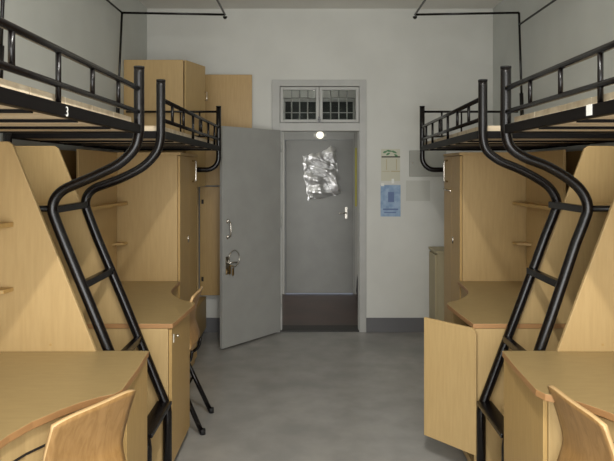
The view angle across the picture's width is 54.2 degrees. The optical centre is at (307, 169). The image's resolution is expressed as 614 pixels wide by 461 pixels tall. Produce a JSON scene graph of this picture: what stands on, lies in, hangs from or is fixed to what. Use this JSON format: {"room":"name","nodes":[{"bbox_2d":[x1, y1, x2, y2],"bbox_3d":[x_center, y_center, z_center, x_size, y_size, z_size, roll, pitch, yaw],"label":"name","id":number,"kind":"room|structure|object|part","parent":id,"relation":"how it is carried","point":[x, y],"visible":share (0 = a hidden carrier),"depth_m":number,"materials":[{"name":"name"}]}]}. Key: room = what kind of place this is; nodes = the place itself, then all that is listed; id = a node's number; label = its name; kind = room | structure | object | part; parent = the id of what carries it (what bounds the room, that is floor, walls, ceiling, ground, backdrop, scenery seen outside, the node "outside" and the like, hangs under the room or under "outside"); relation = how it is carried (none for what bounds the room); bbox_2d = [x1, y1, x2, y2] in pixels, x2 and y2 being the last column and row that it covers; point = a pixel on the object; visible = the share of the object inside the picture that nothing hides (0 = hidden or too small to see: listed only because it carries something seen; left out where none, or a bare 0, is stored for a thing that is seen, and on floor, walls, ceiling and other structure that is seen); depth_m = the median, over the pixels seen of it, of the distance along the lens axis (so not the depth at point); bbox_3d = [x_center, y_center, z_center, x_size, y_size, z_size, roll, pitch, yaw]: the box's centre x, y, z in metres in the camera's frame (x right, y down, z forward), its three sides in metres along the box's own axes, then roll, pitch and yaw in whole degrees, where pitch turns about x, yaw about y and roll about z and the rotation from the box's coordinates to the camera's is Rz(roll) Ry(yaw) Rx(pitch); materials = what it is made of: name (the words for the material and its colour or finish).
{"room":"dormitory room","nodes":[
{"label":"dormitory room","id":0,"kind":"room"},
{"bbox_2d":[0,0,146,151],"bbox_3d":[-1.619,0.003,2.080,0.200,3.050,7.560,0,0,0],"label":"wall","id":1,"kind":"structure","parent":0,"point":[88,29],"depth_m":3.97,"materials":[{"name":"grey paint"}]},
{"bbox_2d":[147,9,492,317],"bbox_3d":[0.113,0.003,5.760,3.264,3.050,0.200,0,0,0],"label":"wall","id":2,"kind":"structure","parent":0,"point":[406,63],"depth_m":5.66,"materials":[{"name":"white paint"}]},
{"bbox_2d":[204,318,219,331],"bbox_3d":[-0.929,1.460,5.654,1.179,0.135,0.012,0,0,0],"label":"baseboard","id":3,"kind":"structure","parent":2,"relation":"attached to","point":[212,324],"depth_m":5.65,"materials":[{"name":"grey paint"}]},
{"bbox_2d":[220,126,281,348],"bbox_3d":[-0.480,0.570,5.349,0.088,1.886,0.739,0,0,40],"label":"door","id":4,"kind":"structure","parent":2,"relation":"in","point":[250,219],"depth_m":5.31,"materials":[{"name":"grey paint"}]},
{"bbox_3d":[-0.671,0.505,5.100,0.064,0.171,0.022,0,0,33],"label":"handle","id":5,"kind":"part","parent":4,"relation":"part of","materials":[{"name":"silver metal"}]},
{"bbox_2d":[229,265,233,275],"bbox_3d":[-0.650,0.852,5.090,0.006,0.092,0.057,0,0,40],"label":"bunch","id":6,"kind":"object","parent":4,"relation":"hanging from","point":[230,265],"visible":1,"depth_m":5.09,"materials":[{"name":"gold metal"}]},
{"bbox_3d":[-0.655,0.813,5.121,0.037,0.150,0.108,0,0,44],"label":"lock plate","id":7,"kind":"part","parent":4,"relation":"part of","materials":[{"name":"silver metal"}]},
{"bbox_2d":[280,87,320,122],"bbox_3d":[-0.072,-0.614,5.684,0.380,0.341,0.115,0,0,0],"label":"window","id":8,"kind":"structure","parent":2,"relation":"in","point":[297,104],"depth_m":5.67,"materials":[{"name":"grey paint"}]},
{"bbox_3d":[-0.080,-0.616,5.671,0.307,0.278,0.004,0,0,0],"label":"pane","id":9,"kind":"part","parent":8,"relation":"part of","materials":[{"name":"clear glass"}]},
{"bbox_2d":[272,80,365,331],"bbox_3d":[0.104,0.340,5.700,0.888,2.377,0.120,0,0,0],"label":"trim","id":10,"kind":"structure","parent":2,"relation":"attached to","point":[360,127],"depth_m":5.64,"materials":[{"name":"grey paint"}]},
{"bbox_2d":[280,325,358,331],"bbox_3d":[0.109,1.582,5.760,0.748,0.132,0.200,0,0,0],"label":"threshold","id":11,"kind":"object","parent":2,"relation":"attached to","point":[285,328],"depth_m":5.74,"materials":[{"name":"grey"}]},
{"bbox_2d":[319,87,358,122],"bbox_3d":[0.294,-0.616,5.698,0.371,0.336,0.086,0,0,0],"label":"window","id":12,"kind":"structure","parent":2,"relation":"in","point":[336,104],"depth_m":5.67,"materials":[{"name":"grey paint"}]},
{"bbox_3d":[0.294,-0.616,5.671,0.313,0.278,0.004,0,0,0],"label":"pane","id":13,"kind":"part","parent":12,"relation":"part of","materials":[{"name":"clear glass"}]},
{"bbox_2d":[381,149,399,180],"bbox_3d":[0.778,-0.047,5.656,0.179,0.302,0.004,0,0,0],"label":"paper notice","id":14,"kind":"object","parent":2,"relation":"attached to","point":[390,158],"visible":1,"depth_m":5.66,"materials":[{"name":"beige paper"}]},
{"bbox_2d":[383,150,397,156],"bbox_3d":[0.777,-0.158,5.654,0.147,0.065,0.002,0,0,0],"label":"print","id":15,"kind":"object","parent":14,"relation":"on","point":[386,153],"depth_m":5.66,"materials":[{"name":"green"}]},
{"bbox_2d":[381,179,400,216],"bbox_3d":[0.778,0.261,5.655,0.189,0.356,0.005,0,0,0],"label":"poster","id":16,"kind":"object","parent":2,"relation":"attached to","point":[390,194],"visible":1,"depth_m":5.66,"materials":[{"name":"blue paper"}]},
{"bbox_2d":[366,318,423,331],"bbox_3d":[1.147,1.460,5.654,1.197,0.135,0.012,0,0,0],"label":"baseboard","id":17,"kind":"structure","parent":2,"relation":"attached to","point":[372,324],"depth_m":5.65,"materials":[{"name":"grey paint"}]},
{"bbox_2d":[406,181,429,200],"bbox_3d":[1.038,0.196,5.658,0.226,0.193,0.004,0,0,0],"label":"blank sheet","id":18,"kind":"object","parent":2,"relation":"attached to","point":[415,190],"visible":1,"depth_m":5.66,"materials":[{"name":"grey paper"}]},
{"bbox_2d":[409,150,445,176],"bbox_3d":[1.127,-0.061,5.652,0.349,0.245,0.016,0,0,0],"label":"blank sheet","id":19,"kind":"object","parent":2,"relation":"attached to","point":[432,158],"visible":0.62,"depth_m":5.65,"materials":[{"name":"grey"}]},
{"bbox_2d":[282,293,357,324],"bbox_3d":[0.100,1.588,6.725,5.400,0.120,1.730,0,0,0],"label":"floor","id":20,"kind":"structure","parent":0,"point":[297,308],"depth_m":6.57,"materials":[{"name":"brown tile"}]},
{"bbox_2d":[282,132,357,293],"bbox_3d":[0.100,0.153,7.490,5.400,2.750,0.200,0,0,0],"label":"wall","id":21,"kind":"structure","parent":0,"point":[356,133],"depth_m":7.39,"materials":[{"name":"white paint"}]},
{"bbox_2d":[285,140,352,292],"bbox_3d":[0.138,0.574,7.380,0.831,1.885,0.099,0,0,0],"label":"door","id":22,"kind":"structure","parent":21,"relation":"in","point":[318,232],"depth_m":7.39,"materials":[{"name":"grey paint"}]},
{"bbox_2d":[303,146,340,199],"bbox_3d":[0.170,0.037,7.329,0.481,0.676,0.106,0,0,0],"label":"sheet","id":23,"kind":"object","parent":22,"relation":"attached to","point":[321,177],"visible":1,"depth_m":7.35,"materials":[{"name":"silver metal"}]},
{"bbox_3d":[0.432,0.528,7.361,0.106,0.140,0.059,0,0,0],"label":"handle","id":24,"kind":"part","parent":22,"relation":"part of","materials":[{"name":"silver metal"}]},
{"bbox_2d":[284,132,354,293],"bbox_3d":[0.138,0.318,7.425,0.875,2.420,0.090,0,0,0],"label":"trim","id":25,"kind":"structure","parent":21,"relation":"attached to","point":[287,135],"depth_m":7.38,"materials":[{"name":"grey paint"}]},
{"bbox_2d":[314,132,325,138],"bbox_3d":[0.148,-0.430,7.364,0.156,0.090,0.033,0,0,0],"label":"wall lamp","id":26,"kind":"object","parent":21,"relation":"attached to","point":[319,135],"visible":0.94,"depth_m":7.36,"materials":[{"name":"white"}]},
{"bbox_3d":[0.148,-0.430,7.363,0.090,0.090,0.030,0,0,0],"label":"lamp shade","id":27,"kind":"part","parent":26,"relation":"part of","materials":[{"name":"beige"}]},
{"bbox_2d":[355,148,356,205],"bbox_3d":[0.590,0.088,7.384,0.021,0.720,0.012,0,0,0],"label":"strip","id":28,"kind":"object","parent":21,"relation":"attached to","point":[355,148],"visible":1,"depth_m":7.38,"materials":[{"name":"yellow paint"}]},
{"bbox_2d":[139,0,501,8],"bbox_3d":[0.113,-1.582,2.080,3.664,0.120,7.560,0,0,0],"label":"ceiling","id":29,"kind":"structure","parent":0,"point":[149,4],"depth_m":5.52,"materials":[{"name":"paint"}]},
{"bbox_2d":[174,332,467,460],"bbox_3d":[0.113,1.588,1.980,3.664,0.120,7.360,0,0,0],"label":"floor","id":30,"kind":"structure","parent":0,"point":[278,396],"depth_m":4.01,"materials":[{"name":"concrete"}]},
{"bbox_2d":[0,17,139,132],"bbox_3d":[-1.099,0.505,1.620,0.793,2.046,1.952,0,0,0],"label":"bed","id":31,"kind":"object","parent":30,"relation":"on","point":[23,108],"visible":1,"depth_m":1.83,"materials":[{"name":"black metal"}]},
{"bbox_3d":[-1.103,-0.175,1.601,0.782,0.038,1.901,0,0,0],"label":"bed frame","id":32,"kind":"part","parent":31,"relation":"part of","materials":[{"name":"black metal"}]},
{"bbox_2d":[0,141,148,460],"bbox_3d":[-1.065,0.694,1.963,0.841,1.628,1.146,0,0,0],"label":"desk","id":33,"kind":"object","parent":30,"relation":"on","point":[52,368],"visible":0.95,"depth_m":2.52,"materials":[{"name":"brown wood"}]},
{"bbox_2d":[0,222,12,228],"bbox_3d":[-1.272,0.228,1.958,0.073,0.020,1.117,0,0,0],"label":"shelf","id":34,"kind":"object","parent":33,"relation":"attached to","point":[3,225],"depth_m":2.49,"materials":[{"name":"brown wood"}]},
{"bbox_2d":[0,287,12,293],"bbox_3d":[-1.272,0.500,2.468,0.073,0.016,0.099,0,0,0],"label":"corner shelf","id":35,"kind":"object","parent":33,"relation":"attached to","point":[3,290],"depth_m":2.49,"materials":[{"name":"brown wood"}]},
{"bbox_3d":[-0.861,0.863,1.768,0.024,0.007,0.303,0,0,16],"label":"slot handle","id":36,"kind":"part","parent":33,"relation":"part of","materials":[{"name":"black"}]},
{"bbox_3d":[-0.871,0.863,1.689,0.073,0.131,0.604,0,0,13],"label":"drawer","id":37,"kind":"part","parent":33,"relation":"part of","materials":[{"name":"brown wood"}]},
{"bbox_3d":[-1.183,0.322,2.527,0.583,0.883,0.018,0,0,0],"label":"panel","id":38,"kind":"part","parent":33,"relation":"part of","materials":[{"name":"brown wood"}]},
{"bbox_3d":[-0.685,1.131,2.386,0.016,0.675,0.286,0,0,0],"label":"door","id":39,"kind":"part","parent":33,"relation":"part of","materials":[{"name":"brown wood"}]},
{"bbox_2d":[42,389,135,460],"bbox_3d":[-0.812,1.125,1.947,0.503,0.808,0.345,0,0,28],"label":"chair","id":40,"kind":"object","parent":30,"relation":"on","point":[95,432],"visible":1,"depth_m":1.87,"materials":[{"name":"brown wood"}]},
{"bbox_2d":[15,146,194,460],"bbox_3d":[-1.065,0.704,3.372,0.841,1.648,1.503,0,0,0],"label":"desk","id":41,"kind":"object","parent":30,"relation":"on","point":[163,319],"visible":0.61,"depth_m":2.98,"materials":[{"name":"brown wood"}]},
{"bbox_3d":[-1.480,0.322,3.559,0.012,0.883,1.128,0,0,0],"label":"panel","id":42,"kind":"part","parent":41,"relation":"part of","materials":[{"name":"brown wood"}]},
{"bbox_3d":[-1.183,0.322,2.986,0.583,0.883,0.018,0,0,0],"label":"panel","id":43,"kind":"part","parent":41,"relation":"part of","materials":[{"name":"brown wood"}]},
{"bbox_2d":[91,202,127,209],"bbox_3d":[-1.272,0.228,3.554,0.073,0.020,1.117,0,0,0],"label":"shelf","id":44,"kind":"object","parent":41,"relation":"attached to","point":[94,205],"depth_m":3.81,"materials":[{"name":"brown wood"}]},
{"bbox_2d":[113,242,127,245],"bbox_3d":[-1.272,0.500,4.067,0.073,0.016,0.099,0,0,0],"label":"corner shelf","id":45,"kind":"object","parent":41,"relation":"attached to","point":[114,243],"depth_m":4.05,"materials":[{"name":"brown wood"}]},
{"bbox_3d":[-0.685,1.131,3.209,0.016,0.675,0.451,0,0,0],"label":"door","id":46,"kind":"part","parent":41,"relation":"part of","materials":[{"name":"brown wood"}]},
{"bbox_2d":[39,66,171,460],"bbox_3d":[-1.061,0.542,2.762,0.786,1.972,0.425,0,0,0],"label":"ladder","id":47,"kind":"object","parent":30,"relation":"on","point":[162,410],"visible":0.96,"depth_m":2.77,"materials":[{"name":"black metal"}]},
{"bbox_3d":[-0.893,0.545,2.952,0.447,1.965,0.044,0,0,0],"label":"rail","id":48,"kind":"part","parent":47,"relation":"part of","materials":[{"name":"black metal"}]},
{"bbox_2d":[3,99,220,171],"bbox_3d":[-1.099,0.505,3.903,0.793,2.046,1.956,0,0,0],"label":"bed","id":49,"kind":"object","parent":30,"relation":"on","point":[175,140],"visible":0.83,"depth_m":3.54,"materials":[{"name":"black metal"}]},
{"bbox_3d":[-1.475,0.563,2.945,0.041,1.930,0.041,0,0,0],"label":"leg","id":50,"kind":"part","parent":49,"relation":"part of","materials":[{"name":"black metal"}]},
{"bbox_2d":[0,0,226,113],"bbox_3d":[-1.070,-0.811,3.802,0.876,0.859,1.833,0,0,0],"label":"frame","id":51,"kind":"object","parent":49,"relation":"on","point":[2,7],"visible":0.87,"depth_m":4.69,"materials":[{"name":"black metal"}]},
{"bbox_2d":[0,45,4,78],"bbox_3d":[-1.488,-0.492,2.900,0.040,0.221,0.030,0,0,0],"label":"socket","id":52,"kind":"object","parent":51,"relation":"attached to","point":[2,47],"depth_m":2.89,"materials":[{"name":"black plastic"}]},
{"bbox_3d":[-1.457,-1.232,3.800,0.016,0.015,1.800,0,0,0],"label":"long rod","id":53,"kind":"part","parent":51,"relation":"part of","materials":[{"name":"black metal"}]},
{"bbox_3d":[-1.045,-1.211,4.700,0.825,0.059,0.036,0,0,0],"label":"cross rod","id":54,"kind":"part","parent":51,"relation":"part of","materials":[{"name":"black metal"}]},
{"bbox_3d":[-0.650,-1.217,3.800,0.016,0.015,1.800,0,0,0],"label":"long rod","id":55,"kind":"part","parent":51,"relation":"part of","materials":[{"name":"black metal"}]},
{"bbox_3d":[-1.103,-0.175,3.923,0.782,0.038,1.904,0,0,0],"label":"bed frame","id":56,"kind":"part","parent":49,"relation":"part of","materials":[{"name":"black metal"}]},
{"bbox_3d":[-1.099,-0.372,4.860,0.750,0.217,0.019,0,0,0],"label":"rail","id":57,"kind":"part","parent":49,"relation":"part of","materials":[{"name":"black metal"}]},
{"bbox_3d":[-0.724,-0.276,3.923,0.023,0.168,1.904,0,0,0],"label":"guard rail","id":58,"kind":"part","parent":49,"relation":"part of","materials":[{"name":"black metal"}]},
{"bbox_3d":[-1.079,-0.247,4.860,0.750,0.530,0.040,0,0,0],"label":"post","id":59,"kind":"part","parent":49,"relation":"part of","materials":[{"name":"black metal"}]},
{"bbox_2d":[117,152,197,365],"bbox_3d":[-1.160,0.703,4.444,0.628,1.650,0.640,0,0,0],"label":"wardrobe","id":60,"kind":"object","parent":30,"relation":"on","point":[158,223],"visible":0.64,"depth_m":4.13,"materials":[{"name":"brown wood"}]},
{"bbox_3d":[-1.175,-0.112,4.444,0.598,0.020,0.640,0,0,0],"label":"panel","id":61,"kind":"part","parent":60,"relation":"part of","materials":[{"name":"brown wood"}]},
{"bbox_3d":[-0.888,0.691,4.286,0.016,1.575,0.312,0,0,0],"label":"door","id":62,"kind":"part","parent":60,"relation":"part of","materials":[{"name":"brown wood"}]},
{"bbox_3d":[-0.888,0.691,4.601,0.016,1.575,0.312,0,0,0],"label":"door","id":63,"kind":"part","parent":60,"relation":"part of","materials":[{"name":"brown wood"}]},
{"bbox_3d":[-0.864,0.008,4.564,0.036,0.173,0.014,0,0,0],"label":"handle","id":64,"kind":"part","parent":60,"relation":"part of","materials":[{"name":"silver metal"}]},
{"bbox_2d":[124,60,251,337],"bbox_3d":[-1.019,0.310,5.270,0.994,2.435,0.676,0,0,0],"label":"wardrobe","id":65,"kind":"object","parent":30,"relation":"on","point":[187,85],"visible":0.41,"depth_m":5.55,"materials":[{"name":"brown wood"}]},
{"bbox_3d":[-0.957,-0.381,5.088,0.016,1.047,0.327,0,0,19],"label":"door","id":66,"kind":"part","parent":65,"relation":"part of","materials":[{"name":"brown wood"}]},
{"bbox_3d":[-0.986,1.324,5.272,0.075,0.288,0.635,0,0,0],"label":"drawer","id":67,"kind":"part","parent":65,"relation":"part of","materials":[{"name":"brown wood"}]},
{"bbox_3d":[-0.780,0.658,5.564,0.440,1.004,0.016,0,0,-2],"label":"door","id":68,"kind":"part","parent":65,"relation":"part of","materials":[{"name":"brown wood"}]},
{"bbox_3d":[-0.761,-0.372,5.585,0.478,1.030,0.016,0,0,-2],"label":"door","id":69,"kind":"part","parent":65,"relation":"part of","materials":[{"name":"brown wood"}]},
{"bbox_2d":[190,286,213,434],"bbox_3d":[-0.843,1.125,3.625,0.503,0.808,0.345,0,0,0],"label":"chair","id":70,"kind":"object","parent":30,"relation":"on","point":[194,329],"visible":0.41,"depth_m":3.61,"materials":[{"name":"brown"}]},
{"bbox_3d":[-0.850,1.101,3.625,0.371,0.100,0.289,0,0,0],"label":"seat frame","id":71,"kind":"part","parent":70,"relation":"part of","materials":[{"name":"beige wood"}]},
{"bbox_3d":[-0.700,1.328,3.480,0.197,0.388,0.028,0,0,7],"label":"leg","id":72,"kind":"part","parent":70,"relation":"part of","materials":[{"name":"black metal"}]},
{"bbox_3d":[-0.685,0.899,3.625,0.076,0.356,0.326,0,0,0],"label":"backrest","id":73,"kind":"part","parent":70,"relation":"part of","materials":[{"name":"brown wood"}]},
{"bbox_3d":[-0.700,1.328,3.770,0.197,0.388,0.028,0,0,-7],"label":"leg","id":74,"kind":"part","parent":70,"relation":"part of","materials":[{"name":"black metal"}]},
{"bbox_2d":[428,247,443,320],"bbox_3d":[1.305,1.123,5.473,0.350,0.810,0.315,0,0,0],"label":"base cabinet","id":75,"kind":"object","parent":30,"relation":"on","point":[436,255],"visible":0.4,"depth_m":5.34,"materials":[{"name":"laminate"}]},
{"bbox_3d":[1.141,1.118,5.475,0.017,0.720,0.270,0,0,0],"label":"door","id":76,"kind":"part","parent":75,"relation":"part of","materials":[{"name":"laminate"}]},
{"bbox_2d":[443,152,526,322],"bbox_3d":[1.355,0.703,4.369,0.690,1.650,0.490,0,0,0],"label":"wardrobe","id":77,"kind":"object","parent":30,"relation":"on","point":[482,222],"visible":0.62,"depth_m":4.13,"materials":[{"name":"brown wood"}]},
{"bbox_3d":[1.029,0.008,4.489,0.036,0.173,0.014,0,0,0],"label":"handle","id":78,"kind":"part","parent":77,"relation":"part of","materials":[{"name":"silver metal"}]},
{"bbox_3d":[1.053,0.691,4.488,0.016,1.575,0.238,0,0,0],"label":"door","id":79,"kind":"part","parent":77,"relation":"part of","materials":[{"name":"brown wood"}]},
{"bbox_3d":[1.053,0.691,4.248,0.016,1.575,0.236,0,0,0],"label":"door","id":80,"kind":"part","parent":77,"relation":"part of","materials":[{"name":"brown wood"}]},
{"bbox_3d":[1.371,-0.112,4.369,0.659,0.020,0.490,0,0,0],"label":"panel","id":81,"kind":"part","parent":77,"relation":"part of","materials":[{"name":"brown wood"}]},
{"bbox_2d":[420,98,613,171],"bbox_3d":[1.279,0.505,3.903,0.885,2.046,1.956,0,0,0],"label":"bed","id":82,"kind":"object","parent":30,"relation":"on","point":[467,140],"visible":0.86,"depth_m":3.60,"materials":[{"name":"black metal"}]},
{"bbox_3d":[1.292,-0.247,4.860,0.776,0.530,0.040,0,0,0],"label":"post","id":83,"kind":"part","parent":82,"relation":"part of","materials":[{"name":"black metal"}]},
{"bbox_3d":[0.886,-0.276,3.923,0.023,0.168,1.906,0,0,2],"label":"guard rail","id":84,"kind":"part","parent":82,"relation":"part of","materials":[{"name":"black metal"}]},
{"bbox_3d":[1.312,-0.372,4.860,0.775,0.217,0.019,0,0,0],"label":"rail","id":85,"kind":"part","parent":82,"relation":"part of","materials":[{"name":"black metal"}]},
{"bbox_2d":[413,0,555,115],"bbox_3d":[1.257,-0.811,3.802,0.874,0.859,1.833,0,0,0],"label":"frame","id":86,"kind":"object","parent":82,"relation":"on","point":[416,14],"visible":0.92,"depth_m":4.69,"materials":[{"name":"black metal"}]},
{"bbox_3d":[0.838,-1.217,3.800,0.016,0.015,1.800,0,0,0],"label":"long rod","id":87,"kind":"part","parent":86,"relation":"part of","materials":[{"name":"black metal"}]},
{"bbox_3d":[1.237,-1.211,4.700,0.833,0.059,0.036,0,0,0],"label":"cross rod","id":88,"kind":"part","parent":86,"relation":"part of","materials":[{"name":"black metal"}]},
{"bbox_2d":[519,93,523,115],"bbox_3d":[1.675,-0.492,4.700,0.038,0.221,0.030,0,0,0],"label":"socket","id":89,"kind":"object","parent":86,"relation":"attached to","point":[521,96],"depth_m":4.69,"materials":[{"name":"black plastic"}]},
{"bbox_3d":[1.653,-1.137,3.800,0.016,0.015,1.800,0,0,0],"label":"long rod","id":90,"kind":"part","parent":86,"relation":"part of","materials":[{"name":"black metal"}]},
{"bbox_3d":[1.278,-0.175,3.923,0.884,0.038,1.904,0,0,0],"label":"bed frame","id":91,"kind":"part","parent":82,"relation":"part of","materials":[{"name":"black metal"}]},
{"bbox_2d":[424,146,613,460],"bbox_3d":[1.164,0.704,3.372,1.095,1.648,1.503,0,0,0],"label":"desk","id":92,"kind":"object","parent":30,"relation":"on","point":[459,355],"visible":0.67,"depth_m":2.99,"materials":[{"name":"brown wood"}]},
{"bbox_3d":[0.727,1.095,3.077,0.016,0.625,0.315,0,0,-42],"label":"door","id":93,"kind":"part","parent":92,"relation":"part of","materials":[{"name":"brown wood"}]},
{"bbox_3d":[1.019,0.863,3.824,0.073,0.131,0.604,0,0,13],"label":"drawer","id":94,"kind":"part","parent":92,"relation":"part of","materials":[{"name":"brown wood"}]},
{"bbox_2d":[512,242,530,245],"bbox_3d":[1.449,0.500,4.067,0.093,0.016,0.099,0,0,0],"label":"corner shelf","id":95,"kind":"object","parent":92,"relation":"attached to","point":[516,243],"depth_m":4.05,"materials":[{"name":"brown wood"}]},
{"bbox_2d":[513,202,550,209],"bbox_3d":[1.449,0.228,3.554,0.093,0.020,1.117,0,0,0],"label":"shelf","id":96,"kind":"object","parent":92,"relation":"attached to","point":[529,205],"depth_m":3.85,"materials":[{"name":"brown wood"}]},
{"bbox_3d":[1.374,0.322,2.986,0.652,0.883,0.018,0,0,0],"label":"panel","id":97,"kind":"part","parent":92,"relation":"part of","materials":[{"name":"brown wood"}]},
{"bbox_3d":[1.706,0.322,3.559,0.012,0.883,1.128,0,0,0],"label":"panel","id":98,"kind":"part","parent":92,"relation":"part of","materials":[{"name":"brown wood"}]},
{"bbox_2d":[593,204,610,205],"bbox_3d":[1.518,0.174,2.797,0.273,0.017,0.354,0,0,0],"label":"shelf","id":99,"kind":"object","parent":92,"relation":"attached to","point":[593,204],"depth_m":2.89,"materials":[{"name":"brown wood"}]},
{"bbox_2d":[477,66,609,460],"bbox_3d":[1.252,0.542,2.762,0.855,1.972,0.425,0,0,0],"label":"ladder","id":100,"kind":"object","parent":30,"relation":"on","point":[486,408],"visible":0.94,"depth_m":2.78,"materials":[{"name":"black metal"}]},
{"bbox_3d":[1.038,0.545,2.952,0.417,1.965,0.044,0,0,0],"label":"rail","id":101,"kind":"part","parent":100,"relation":"part of","materials":[{"name":"black metal"}]},
{"bbox_3d":[1.023,0.545,2.572,0.395,1.965,0.044,0,0,0],"label":"rail","id":102,"kind":"part","parent":100,"relation":"part of","materials":[{"name":"black metal"}]},
{"bbox_2d":[502,198,613,460],"bbox_3d":[1.252,0.694,1.963,0.919,1.628,1.146,0,0,0],"label":"desk","id":103,"kind":"object","parent":30,"relation":"on","point":[581,366],"visible":0.89,"depth_m":2.38,"materials":[{"name":"brown wood"}]},
{"bbox_3d":[0.833,1.131,2.317,0.016,0.675,0.424,0,0,0],"label":"door","id":104,"kind":"part","parent":103,"relation":"part of","materials":[{"name":"brown wood"}]},
{"bbox_3d":[1.374,0.322,2.527,0.652,0.883,0.018,0,0,0],"label":"panel","id":105,"kind":"part","parent":103,"relation":"part of","materials":[{"name":"brown wood"}]},
{"bbox_3d":[1.019,0.863,1.689,0.073,0.131,0.604,0,0,-13],"label":"drawer","id":106,"kind":"part","parent":103,"relation":"part of","materials":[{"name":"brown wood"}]},
{"bbox_2d":[505,40,613,132],"bbox_3d":[1.274,0.505,1.620,0.895,2.046,1.952,0,0,0],"label":"bed","id":107,"kind":"object","parent":30,"relation":"on","point":[595,114],"visible":1,"depth_m":2.01,"materials":[{"name":"black metal"}]},
{"bbox_3d":[1.278,-0.175,1.601,0.884,0.038,1.901,0,0,0],"label":"bed frame","id":108,"kind":"part","parent":107,"relation":"part of","materials":[{"name":"black metal"}]},
{"bbox_2d":[547,385,613,460],"bbox_3d":[1.013,1.125,1.903,0.503,0.808,0.345,0,0,-6],"label":"chair","id":109,"kind":"object","parent":30,"relation":"on","point":[585,437],"visible":1,"depth_m":1.88,"materials":[{"name":"brown wood"}]},
{"bbox_2d":[493,0,613,151],"bbox_3d":[1.845,0.003,2.080,0.200,3.050,7.560,0,0,0],"label":"wall","id":110,"kind":"structure","parent":0,"point":[564,30],"depth_m":4.30,"materials":[{"name":"grey paint"}]}
]}

